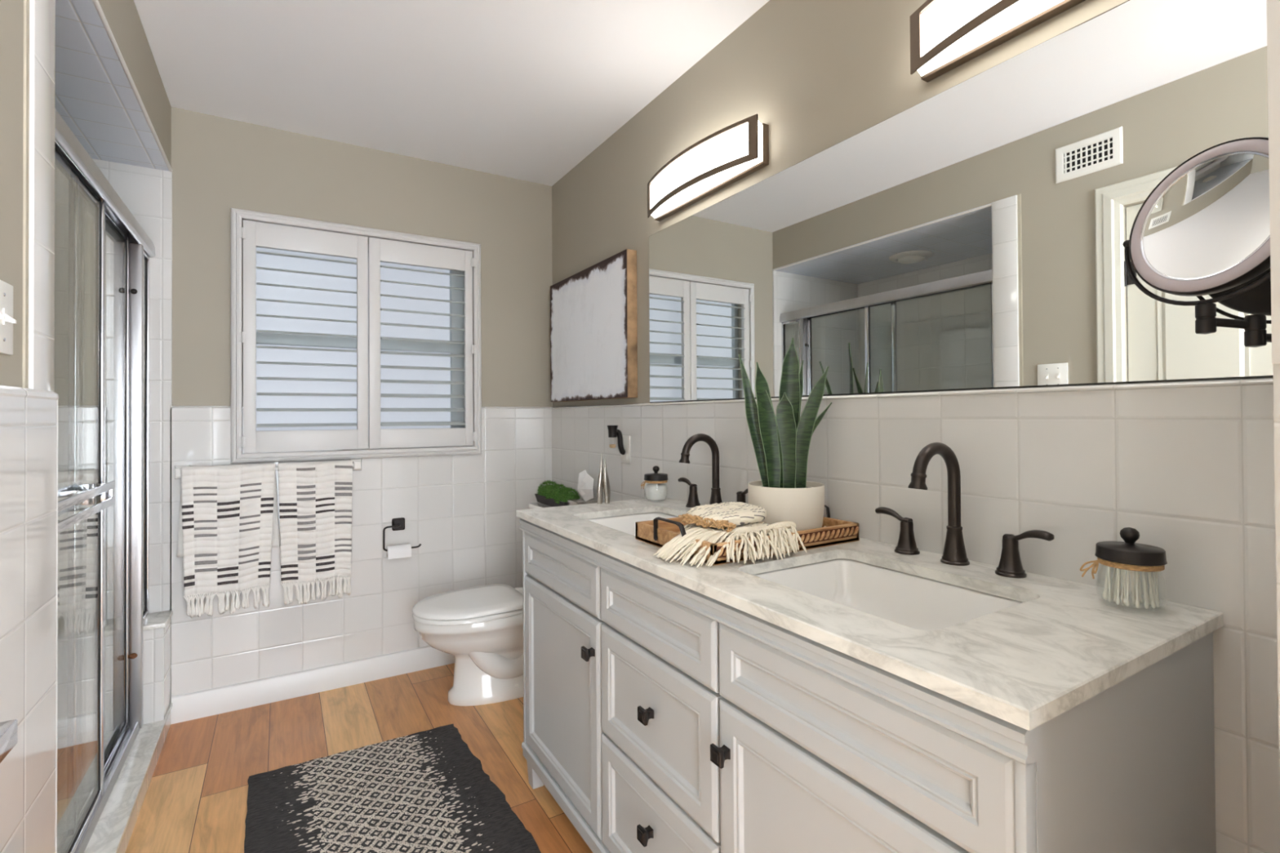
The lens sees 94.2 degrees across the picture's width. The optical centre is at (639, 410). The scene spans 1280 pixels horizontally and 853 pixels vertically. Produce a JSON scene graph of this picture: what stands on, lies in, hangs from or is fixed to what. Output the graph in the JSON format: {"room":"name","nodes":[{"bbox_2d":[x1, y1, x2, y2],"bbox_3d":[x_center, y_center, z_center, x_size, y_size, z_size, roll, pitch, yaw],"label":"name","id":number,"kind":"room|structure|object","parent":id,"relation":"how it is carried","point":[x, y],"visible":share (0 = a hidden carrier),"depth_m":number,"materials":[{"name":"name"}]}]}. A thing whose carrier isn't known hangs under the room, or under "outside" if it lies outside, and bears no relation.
{"room":"bathroom","nodes":[
{"label":"bathroom","id":0,"kind":"room"},
{"bbox_2d":[57,729,94,795],"bbox_3d":[-1.889,1.234,1.395,0.864,0.095,1.570,0,-1,-31],"label":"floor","id":1,"kind":"structure","parent":0,"point":[83,738],"depth_m":2.08,"materials":[{"name":"wood"}]},
{"bbox_2d":[0,0,171,387],"bbox_3d":[-1.167,-0.013,0.288,0.954,2.440,4.262,0,-1,-31],"label":"wall","id":2,"kind":"structure","parent":0,"point":[122,17],"depth_m":0.98,"materials":[{"name":"paint"}]},
{"bbox_2d":[0,280,16,355],"bbox_3d":[-0.973,-0.145,0.906,0.019,0.112,0.118,0,-1,-31],"label":"switch plate","id":3,"kind":"object","parent":2,"relation":"attached to","point":[6,320],"visible":1,"depth_m":0.93,"materials":[{"name":"white plastic"}]},
{"bbox_2d":[0,719,17,763],"bbox_3d":[-0.803,0.424,0.694,0.060,0.032,0.188,0,-1,-31],"label":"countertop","id":4,"kind":"structure","parent":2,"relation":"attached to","point":[8,729],"depth_m":0.77,"materials":[{"name":"white stone"}]},
{"bbox_2d":[22,0,29,388],"bbox_3d":[-1.048,-0.507,1.015,0.004,0.940,0.014,0,-1,-31],"label":"trim","id":5,"kind":"structure","parent":2,"relation":"attached to","point":[26,2],"depth_m":1.01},
{"bbox_2d":[0,0,58,852],"bbox_3d":[-0.994,0.117,0.937,0.018,2.189,0.418,0,-1,-31],"label":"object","id":6,"kind":"structure","parent":2,"relation":"attached to","point":[28,417],"depth_m":1.02,"materials":[{"name":"tile"}]},
{"bbox_2d":[54,108,155,852],"bbox_3d":[-1.542,0.233,1.688,0.082,1.809,1.447,0,-1,-31],"label":"shower door","id":7,"kind":"structure","parent":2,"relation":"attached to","point":[84,177],"depth_m":1.73,"materials":[{"name":"metal"}]},
{"bbox_2d":[128,653,137,658],"bbox_3d":[-1.809,0.877,2.121,0.024,0.020,0.006,0,-1,-31],"label":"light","id":8,"kind":"object","parent":7,"relation":"attached to","point":[131,655],"depth_m":2.12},
{"bbox_2d":[92,0,172,172],"bbox_3d":[-1.486,-0.960,1.736,0.011,0.012,1.449,0,-1,-31],"label":"trim","id":9,"kind":"structure","parent":2,"relation":"attached to","point":[96,3],"depth_m":1.69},
{"bbox_2d":[54,0,168,171],"bbox_3d":[-1.895,-0.961,1.490,0.953,0.012,1.450,0,-1,-31],"label":"ceiling","id":10,"kind":"structure","parent":0,"point":[95,97],"depth_m":1.80,"materials":[{"name":"tile"}]},
{"bbox_2d":[53,106,552,737],"bbox_3d":[-1.547,0.010,2.623,2.720,2.440,0.150,0,-1,-31],"label":"wall","id":11,"kind":"structure","parent":0,"point":[461,509],"depth_m":2.52,"materials":[{"name":"tile"}]},
{"bbox_2d":[104,609,173,732],"bbox_3d":[-1.873,0.973,2.223,0.178,0.375,0.176,0,-1,-31],"label":"wall ledge","id":12,"kind":"object","parent":11,"relation":"attached to","point":[157,625],"visible":0.68,"depth_m":2.18,"materials":[{"name":"tile"}]},
{"bbox_2d":[174,458,361,479],"bbox_3d":[-1.535,0.244,2.496,0.674,0.055,0.074,0,-1,-31],"label":"towel rail","id":13,"kind":"object","parent":11,"relation":"attached to","point":[357,463],"visible":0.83,"depth_m":2.48,"materials":[{"name":"ceramic"}]},
{"bbox_2d":[176,463,279,617],"bbox_3d":[-1.645,0.515,2.385,0.347,0.590,0.064,0,-1,-31],"label":"towel","id":14,"kind":"object","parent":13,"relation":"hanging from","point":[228,522],"visible":1,"depth_m":2.37,"materials":[{"name":"fabric"}]},
{"bbox_2d":[277,460,352,604],"bbox_3d":[-1.384,0.518,2.542,0.281,0.598,0.065,0,-1,-31],"label":"towel","id":15,"kind":"object","parent":13,"relation":"hanging from","point":[315,498],"visible":1,"depth_m":2.53,"materials":[{"name":"fabric"}]},
{"bbox_2d":[170,645,454,724],"bbox_3d":[-1.152,1.177,2.751,1.610,0.103,0.015,0,-1,-31],"label":"baseboard","id":16,"kind":"structure","parent":11,"relation":"attached to","point":[221,700],"depth_m":2.56,"materials":[{"name":"white wood"}]},
{"bbox_2d":[256,247,464,445],"bbox_3d":[-1.298,-0.310,2.809,0.940,0.950,0.047,0,-1,-31],"label":"window","id":17,"kind":"structure","parent":11,"relation":"in","point":[264,339],"depth_m":2.77,"materials":[{"name":"grey"}]},
{"bbox_2d":[231,208,481,463],"bbox_3d":[-1.242,-0.308,2.715,1.034,1.050,0.066,0,-1,-31],"label":"plantation shutter","id":18,"kind":"object","parent":17,"relation":"attached to","point":[370,246],"visible":1,"depth_m":2.68,"materials":[{"name":"white wood"}]},
{"bbox_2d":[171,405,551,408],"bbox_3d":[-1.166,-0.015,2.772,1.612,0.009,0.017,0,-1,-31],"label":"trim","id":19,"kind":"structure","parent":11,"relation":"attached to","point":[172,406],"depth_m":2.44,"materials":[{"name":"tile"}]},
{"bbox_2d":[382,517,421,551],"bbox_3d":[-1.107,0.572,2.760,0.168,0.138,0.058,0,-1,-31],"label":"toilet paper holder","id":20,"kind":"object","parent":11,"relation":"attached to","point":[397,524],"visible":1,"depth_m":2.76,"materials":[{"name":"black metal"}]},
{"bbox_2d":[386,543,411,559],"bbox_3d":[-1.107,0.645,2.730,0.100,0.054,0.050,0,-1,-31],"label":"toilet paper roll","id":21,"kind":"object","parent":20,"relation":"hanging from","point":[399,551],"visible":1,"depth_m":2.71,"materials":[{"name":"white paper"}]},
{"bbox_2d":[124,662,593,852],"bbox_3d":[0.076,1.234,0.813,1.716,0.060,4.600,0,-1,-31],"label":"floor","id":22,"kind":"structure","parent":0,"point":[195,801],"depth_m":2.15,"materials":[{"name":"brown wood"}]},
{"bbox_2d":[57,702,172,852],"bbox_3d":[-1.552,1.179,1.670,0.204,0.084,1.450,0,-1,-31],"label":"curb","id":23,"kind":"object","parent":22,"relation":"on","point":[112,833],"visible":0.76,"depth_m":1.80,"materials":[{"name":"stone"}]},
{"bbox_2d":[244,724,541,852],"bbox_3d":[-0.703,1.211,1.679,0.720,0.010,1.132,0,-1,-31],"label":"rug","id":24,"kind":"object","parent":22,"relation":"on","point":[426,791],"visible":1,"depth_m":1.82,"materials":[{"name":"black fabric"}]},
{"bbox_2d":[412,502,551,706],"bbox_3d":[-0.597,0.838,2.620,0.769,0.772,0.452,0,-1,-31],"label":"toilet","id":25,"kind":"object","parent":22,"relation":"on","point":[482,627],"visible":0.52,"depth_m":2.47,"materials":[{"name":"ceramic"}]},
{"bbox_2d":[534,480,580,506],"bbox_3d":[-0.390,0.397,2.833,0.128,0.115,0.360,0,-1,-31],"label":"planter","id":26,"kind":"object","parent":25,"relation":"on","point":[555,495],"visible":0.94,"depth_m":2.80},
{"bbox_2d":[519,518,1216,852],"bbox_3d":[0.243,0.774,1.429,0.588,0.868,1.552,0,-1,-31],"label":"vanity cabinet","id":27,"kind":"object","parent":22,"relation":"on","point":[661,715],"visible":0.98,"depth_m":0.92,"materials":[{"name":"paint"}]},
{"bbox_2d":[515,497,1223,730],"bbox_3d":[0.245,0.330,1.437,0.578,0.021,1.568,0,-1,-31],"label":"countertop","id":28,"kind":"structure","parent":27,"relation":"on","point":[1028,664],"depth_m":0.87,"materials":[{"name":"stone"}]},
{"bbox_2d":[596,453,610,503],"bbox_3d":[-0.129,0.239,2.090,0.049,0.176,0.020,0,-1,-10],"label":"sculpture","id":29,"kind":"object","parent":28,"relation":"on","point":[603,484],"visible":1,"depth_m":2.08,"materials":[{"name":"silver metal"}]},
{"bbox_2d":[586,511,679,535],"bbox_3d":[0.031,0.408,1.772,0.370,0.125,0.464,0,-1,-31],"label":"sink","id":30,"kind":"object","parent":28,"relation":"in","point":[624,523],"visible":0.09,"depth_m":1.97,"materials":[{"name":"ceramic"}]},
{"bbox_2d":[640,466,668,501],"bbox_3d":[0.056,0.264,2.161,0.094,0.126,0.089,0,-1,-11],"label":"apothecary jar","id":31,"kind":"object","parent":28,"relation":"on","point":[655,477],"visible":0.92,"depth_m":2.13,"materials":[{"name":"clear glass"}]},
{"bbox_2d":[645,483,666,500],"bbox_3d":[0.059,0.294,2.161,0.074,0.054,0.074,0,-1,-31],"label":"cotton","id":32,"kind":"object","parent":28,"relation":"on","point":[655,491],"visible":1,"depth_m":2.13,"materials":[{"name":"white fabric"}]},
{"bbox_2d":[677,433,747,507],"bbox_3d":[0.195,0.198,1.880,0.167,0.251,0.397,0,-1,-31],"label":"faucet","id":33,"kind":"object","parent":28,"relation":"on","point":[693,500],"visible":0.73,"depth_m":1.90,"materials":[{"name":"black metal"}]},
{"bbox_2d":[635,504,859,565],"bbox_3d":[0.264,0.283,1.464,0.481,0.072,0.321,0,-1,-31],"label":"wooden tray","id":34,"kind":"object","parent":28,"relation":"on","point":[658,531],"visible":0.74,"depth_m":1.39,"materials":[{"name":"brown wood"}]},
{"bbox_2d":[653,502,807,568],"bbox_3d":[0.202,0.268,1.327,0.344,0.095,0.251,0,-1,-31],"label":"folded towel","id":35,"kind":"object","parent":34,"relation":"on","point":[725,522],"visible":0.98,"depth_m":1.29,"materials":[{"name":"beige fabric"}]},
{"bbox_3d":[0.372,0.304,1.516,0.222,0.014,0.222,0,-1,-31],"label":"mat","id":36,"kind":"object","parent":34,"relation":"in","visible":0},
{"bbox_2d":[738,337,831,531],"bbox_3d":[0.373,0.056,1.520,0.221,0.490,0.190,0,-1,-31],"label":"potted snake plant","id":37,"kind":"object","parent":36,"relation":"on","point":[781,442],"visible":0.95,"depth_m":1.49,"materials":[{"name":"green plant"}]},
{"bbox_2d":[752,558,1023,631],"bbox_3d":[0.437,0.400,1.101,0.370,0.125,0.464,0,-1,-31],"label":"sink","id":38,"kind":"object","parent":28,"relation":"in","point":[912,601],"visible":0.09,"depth_m":1.25,"materials":[{"name":"ceramic"}]},
{"bbox_2d":[875,442,1054,577],"bbox_3d":[0.604,0.190,1.204,0.167,0.251,0.373,0,-1,-31],"label":"faucet","id":39,"kind":"object","parent":28,"relation":"on","point":[954,553],"visible":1,"depth_m":1.21,"materials":[{"name":"black metal"}]},
{"bbox_2d":[1080,527,1167,613],"bbox_3d":[0.777,0.249,0.944,0.094,0.126,0.089,0,-1,-11],"label":"apothecary jar","id":40,"kind":"object","parent":28,"relation":"on","point":[1108,553],"visible":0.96,"depth_m":0.93,"materials":[{"name":"clear glass"}]},
{"bbox_2d":[1102,567,1106,597],"bbox_3d":[0.757,0.273,0.965,0.010,0.064,0.005,-1,-1,32],"label":"cotton swab","id":41,"kind":"object","parent":40,"relation":"in","point":[1104,592],"visible":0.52,"depth_m":0.96,"materials":[{"name":"white fabric"}]},
{"bbox_2d":[1103,566,1108,599],"bbox_3d":[0.750,0.273,0.954,0.009,0.064,0.005,-1,-1,32],"label":"cotton swab","id":42,"kind":"object","parent":40,"relation":"in","point":[1105,596],"visible":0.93,"depth_m":0.95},
{"bbox_2d":[1106,567,1111,595],"bbox_3d":[0.765,0.273,0.970,0.005,0.064,0.012,0,-1,-22],"label":"cotton swab","id":43,"kind":"object","parent":40,"relation":"in","point":[1110,567],"visible":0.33,"depth_m":0.97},
{"bbox_2d":[1106,565,1111,602],"bbox_3d":[0.746,0.272,0.944,0.005,0.064,0.006,0,-1,-31],"label":"cotton swab","id":44,"kind":"object","parent":40,"relation":"in","point":[1109,597],"visible":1,"depth_m":0.94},
{"bbox_2d":[1111,568,1115,599],"bbox_3d":[0.763,0.273,0.957,0.011,0.064,0.005,-1,-1,26],"label":"cotton swab","id":45,"kind":"object","parent":40,"relation":"in","point":[1114,569],"visible":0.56,"depth_m":0.96,"materials":[{"name":"white fabric"}]},
{"bbox_2d":[1113,568,1116,596],"bbox_3d":[0.772,0.272,0.966,0.005,0.064,0.008,0,-1,-16],"label":"cotton swab","id":46,"kind":"object","parent":40,"relation":"in","point":[1116,568],"visible":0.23,"depth_m":0.96,"materials":[{"name":"white fabric"}]},
{"bbox_2d":[1113,562,1118,602],"bbox_3d":[0.758,0.272,0.945,0.010,0.064,0.005,0,-1,-5],"label":"cotton swab","id":47,"kind":"object","parent":40,"relation":"in","point":[1116,586],"visible":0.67,"depth_m":0.94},
{"bbox_2d":[1115,568,1120,604],"bbox_3d":[0.751,0.272,0.933,0.011,0.064,0.005,0,-1,-28],"label":"cotton swab","id":48,"kind":"object","parent":40,"relation":"in","point":[1117,600],"visible":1,"depth_m":0.93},
{"bbox_2d":[1119,568,1121,595],"bbox_3d":[0.787,0.273,0.973,0.005,0.064,0.012,0,-1,11],"label":"cotton swab","id":49,"kind":"object","parent":40,"relation":"in","point":[1120,580],"visible":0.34,"depth_m":0.97,"materials":[{"name":"white fabric"}]},
{"bbox_2d":[1120,563,1124,602],"bbox_3d":[0.768,0.272,0.945,0.006,0.064,0.005,0,-1,-9],"label":"cotton swab","id":50,"kind":"object","parent":40,"relation":"in","point":[1122,571],"visible":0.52,"depth_m":0.94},
{"bbox_2d":[1123,569,1126,604],"bbox_3d":[0.761,0.272,0.933,0.005,0.064,0.010,-1,-1,36],"label":"cotton swab","id":51,"kind":"object","parent":40,"relation":"in","point":[1125,588],"visible":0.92,"depth_m":0.93,"materials":[{"name":"white"}]},
{"bbox_2d":[1124,569,1129,606],"bbox_3d":[0.758,0.272,0.924,0.012,0.064,0.005,0,-1,-40],"label":"cotton swab","id":52,"kind":"object","parent":40,"relation":"in","point":[1126,602],"visible":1,"depth_m":0.92,"materials":[{"name":"white"}]},
{"bbox_2d":[1128,564,1130,596],"bbox_3d":[0.795,0.273,0.968,0.005,0.064,0.013,-1,-1,43],"label":"cotton swab","id":53,"kind":"object","parent":40,"relation":"in","point":[1129,593],"visible":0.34,"depth_m":0.97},
{"bbox_2d":[1129,570,1133,599],"bbox_3d":[0.786,0.272,0.950,0.011,0.064,0.005,0,-1,-27],"label":"cotton swab","id":54,"kind":"object","parent":40,"relation":"in","point":[1131,595],"visible":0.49,"depth_m":0.95,"materials":[{"name":"white fabric"}]},
{"bbox_2d":[1131,570,1135,604],"bbox_3d":[0.776,0.272,0.935,0.005,0.064,0.009,-1,-1,24],"label":"cotton swab","id":55,"kind":"object","parent":40,"relation":"in","point":[1132,571],"visible":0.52,"depth_m":0.93,"materials":[{"name":"white"}]},
{"bbox_2d":[1133,570,1136,599],"bbox_3d":[0.798,0.272,0.959,0.006,0.064,0.005,-1,-1,-31],"label":"cotton swab","id":56,"kind":"object","parent":40,"relation":"in","point":[1134,571],"visible":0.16,"depth_m":0.96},
{"bbox_2d":[1134,564,1139,603],"bbox_3d":[0.772,0.272,0.924,0.005,0.064,0.009,0,-1,9],"label":"cotton swab","id":57,"kind":"object","parent":40,"relation":"in","point":[1135,565],"visible":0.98,"depth_m":0.92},
{"bbox_2d":[1135,570,1139,608],"bbox_3d":[0.768,0.272,0.918,0.005,0.064,0.012,-1,-1,38],"label":"cotton swab","id":58,"kind":"object","parent":40,"relation":"in","point":[1137,604],"visible":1,"depth_m":0.92,"materials":[{"name":"white"}]},
{"bbox_2d":[1137,571,1142,603],"bbox_3d":[0.788,0.272,0.938,0.007,0.064,0.006,-1,-1,36],"label":"cotton swab","id":59,"kind":"object","parent":40,"relation":"in","point":[1140,597],"visible":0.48,"depth_m":0.94,"materials":[{"name":"white fabric"}]},
{"bbox_2d":[1141,571,1145,601],"bbox_3d":[0.800,0.272,0.944,0.011,0.064,0.005,0,-1,2],"label":"cotton swab","id":60,"kind":"object","parent":40,"relation":"in","point":[1141,571],"visible":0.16,"depth_m":0.94,"materials":[{"name":"white fabric"}]},
{"bbox_2d":[1142,571,1148,608],"bbox_3d":[0.778,0.272,0.916,0.005,0.064,0.013,0,-1,10],"label":"cotton swab","id":61,"kind":"object","parent":40,"relation":"in","point":[1146,604],"visible":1,"depth_m":0.91,"materials":[{"name":"white"}]},
{"bbox_2d":[1144,571,1149,599],"bbox_3d":[0.809,0.272,0.950,0.010,0.064,0.005,0,-1,-34],"label":"cotton swab","id":62,"kind":"object","parent":40,"relation":"in","point":[1146,580],"visible":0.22,"depth_m":0.95,"materials":[{"name":"white fabric"}]},
{"bbox_2d":[1148,565,1151,604],"bbox_3d":[0.799,0.272,0.930,0.006,0.064,0.005,2,-2,-31],"label":"cotton swab","id":63,"kind":"object","parent":40,"relation":"in","point":[1149,598],"visible":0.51,"depth_m":0.93,"materials":[{"name":"white fabric"}]},
{"bbox_2d":[1146,571,1155,608],"bbox_3d":[0.787,0.272,0.916,0.005,0.064,0.012,0,-1,-22],"label":"cotton swab","id":64,"kind":"object","parent":40,"relation":"in","point":[1153,603],"visible":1,"depth_m":0.92,"materials":[{"name":"white"}]},
{"bbox_2d":[1152,571,1155,602],"bbox_3d":[0.811,0.272,0.939,0.005,0.064,0.006,-1,1,-31],"label":"cotton swab","id":65,"kind":"object","parent":40,"relation":"in","point":[1153,572],"visible":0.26,"depth_m":0.94,"materials":[{"name":"white fabric"}]},
{"bbox_2d":[1149,565,1159,607],"bbox_3d":[0.797,0.272,0.923,0.005,0.064,0.015,0,-1,-32],"label":"cotton swab","id":66,"kind":"object","parent":40,"relation":"in","point":[1156,601],"visible":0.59,"depth_m":0.92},
{"bbox_2d":[1155,571,1159,603],"bbox_3d":[0.807,0.272,0.928,0.005,0.064,0.006,0,-1,-9],"label":"cotton swab","id":67,"kind":"object","parent":40,"relation":"in","point":[1156,572],"visible":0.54,"depth_m":0.93,"materials":[{"name":"white"}]},
{"bbox_2d":[133,0,769,186],"bbox_3d":[-0.370,-1.260,0.645,2.690,0.050,4.720,0,-1,-31],"label":"ceiling","id":68,"kind":"structure","parent":0,"point":[522,90],"depth_m":2.10,"materials":[{"name":"white paint"}]},
{"bbox_2d":[567,470,596,505],"bbox_3d":[-0.238,0.356,2.607,0.105,0.188,0.164,0,-1,-31],"label":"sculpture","id":69,"kind":"object","parent":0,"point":[585,482],"visible":0.65,"depth_m":2.58,"materials":[{"name":"white stone"}]},
{"bbox_2d":[551,0,1279,852],"bbox_3d":[0.742,-0.016,1.320,0.150,2.440,4.750,0,-1,-31],"label":"wall","id":70,"kind":"structure","parent":0,"point":[1191,470],"depth_m":1.31,"materials":[{"name":"tile"}]},
{"bbox_2d":[550,248,637,402],"bbox_3d":[-0.239,-0.352,2.774,0.048,0.606,0.803,0,-1,-31],"label":"canvas painting","id":71,"kind":"object","parent":70,"relation":"attached to","point":[593,323],"visible":1,"depth_m":2.65,"materials":[{"name":"fabric"}]},
{"bbox_2d":[607,425,625,454],"bbox_3d":[-0.100,0.124,2.480,0.079,0.124,0.046,0,-1,-31],"label":"plug","id":72,"kind":"object","parent":70,"relation":"attached to","point":[613,432],"visible":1,"depth_m":2.47,"materials":[{"name":"black plastic"}]},
{"bbox_2d":[607,425,617,437],"bbox_3d":[-0.114,0.087,2.472,0.046,0.050,0.046,0,-1,-31],"label":"cup","id":73,"kind":"object","parent":72,"relation":"on","point":[612,429],"depth_m":2.46,"materials":[{"name":"black metal"}]},
{"bbox_2d":[621,435,630,463],"bbox_3d":[-0.061,0.163,2.496,0.007,0.114,0.074,0,-1,-31],"label":"outlet plate","id":74,"kind":"object","parent":70,"relation":"attached to","point":[625,458],"visible":0.84,"depth_m":2.48,"materials":[{"name":"white plastic"}]},
{"bbox_2d":[622,453,626,460],"bbox_3d":[-0.063,0.192,2.494,0.001,0.030,0.034,0,-1,-31],"label":"socket","id":75,"kind":"object","parent":74,"relation":"attached to","point":[624,456],"depth_m":2.49,"materials":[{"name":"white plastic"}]},
{"bbox_2d":[647,114,768,221],"bbox_3d":[0.189,-0.802,2.015,0.100,0.137,0.612,0,-1,-31],"label":"wall sconce","id":76,"kind":"object","parent":70,"relation":"attached to","point":[701,170],"visible":1,"depth_m":1.92,"materials":[{"name":"white glass"}]},
{"bbox_2d":[551,377,1273,408],"bbox_3d":[0.252,-0.029,1.993,0.020,0.010,2.789,0,-1,-31],"label":"trim","id":77,"kind":"structure","parent":70,"relation":"attached to","point":[1265,381],"depth_m":1.15,"materials":[{"name":"tile"}]},
{"bbox_2d":[648,0,1273,403],"bbox_3d":[0.488,-0.368,1.610,0.009,0.659,1.730,0,-1,-31],"label":"wall mirror","id":78,"kind":"object","parent":70,"relation":"attached to","point":[971,237],"visible":0.8,"depth_m":1.22,"materials":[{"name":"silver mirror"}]},
{"bbox_2d":[910,0,1085,82],"bbox_3d":[0.763,-0.815,1.066,0.100,0.137,0.612,0,-1,-31],"label":"wall sconce","id":79,"kind":"object","parent":70,"relation":"attached to","point":[948,34],"visible":1,"depth_m":1.21,"materials":[{"name":"white glass"}]},
{"bbox_2d":[1266,0,1279,786],"bbox_3d":[0.729,-0.024,0.435,0.812,2.440,0.370,0,-1,-31],"label":"wall","id":80,"kind":"structure","parent":0,"point":[1273,6],"depth_m":0.59,"materials":[{"name":"paint"}]},
{"bbox_2d":[1122,137,1271,347],"bbox_3d":[0.807,-0.216,0.825,0.141,0.298,0.230,0,-1,-31],"label":"magnifying mirror","id":81,"kind":"object","parent":80,"relation":"attached to","point":[1204,229],"visible":0.94,"depth_m":0.81,"materials":[{"name":"silver metal"}]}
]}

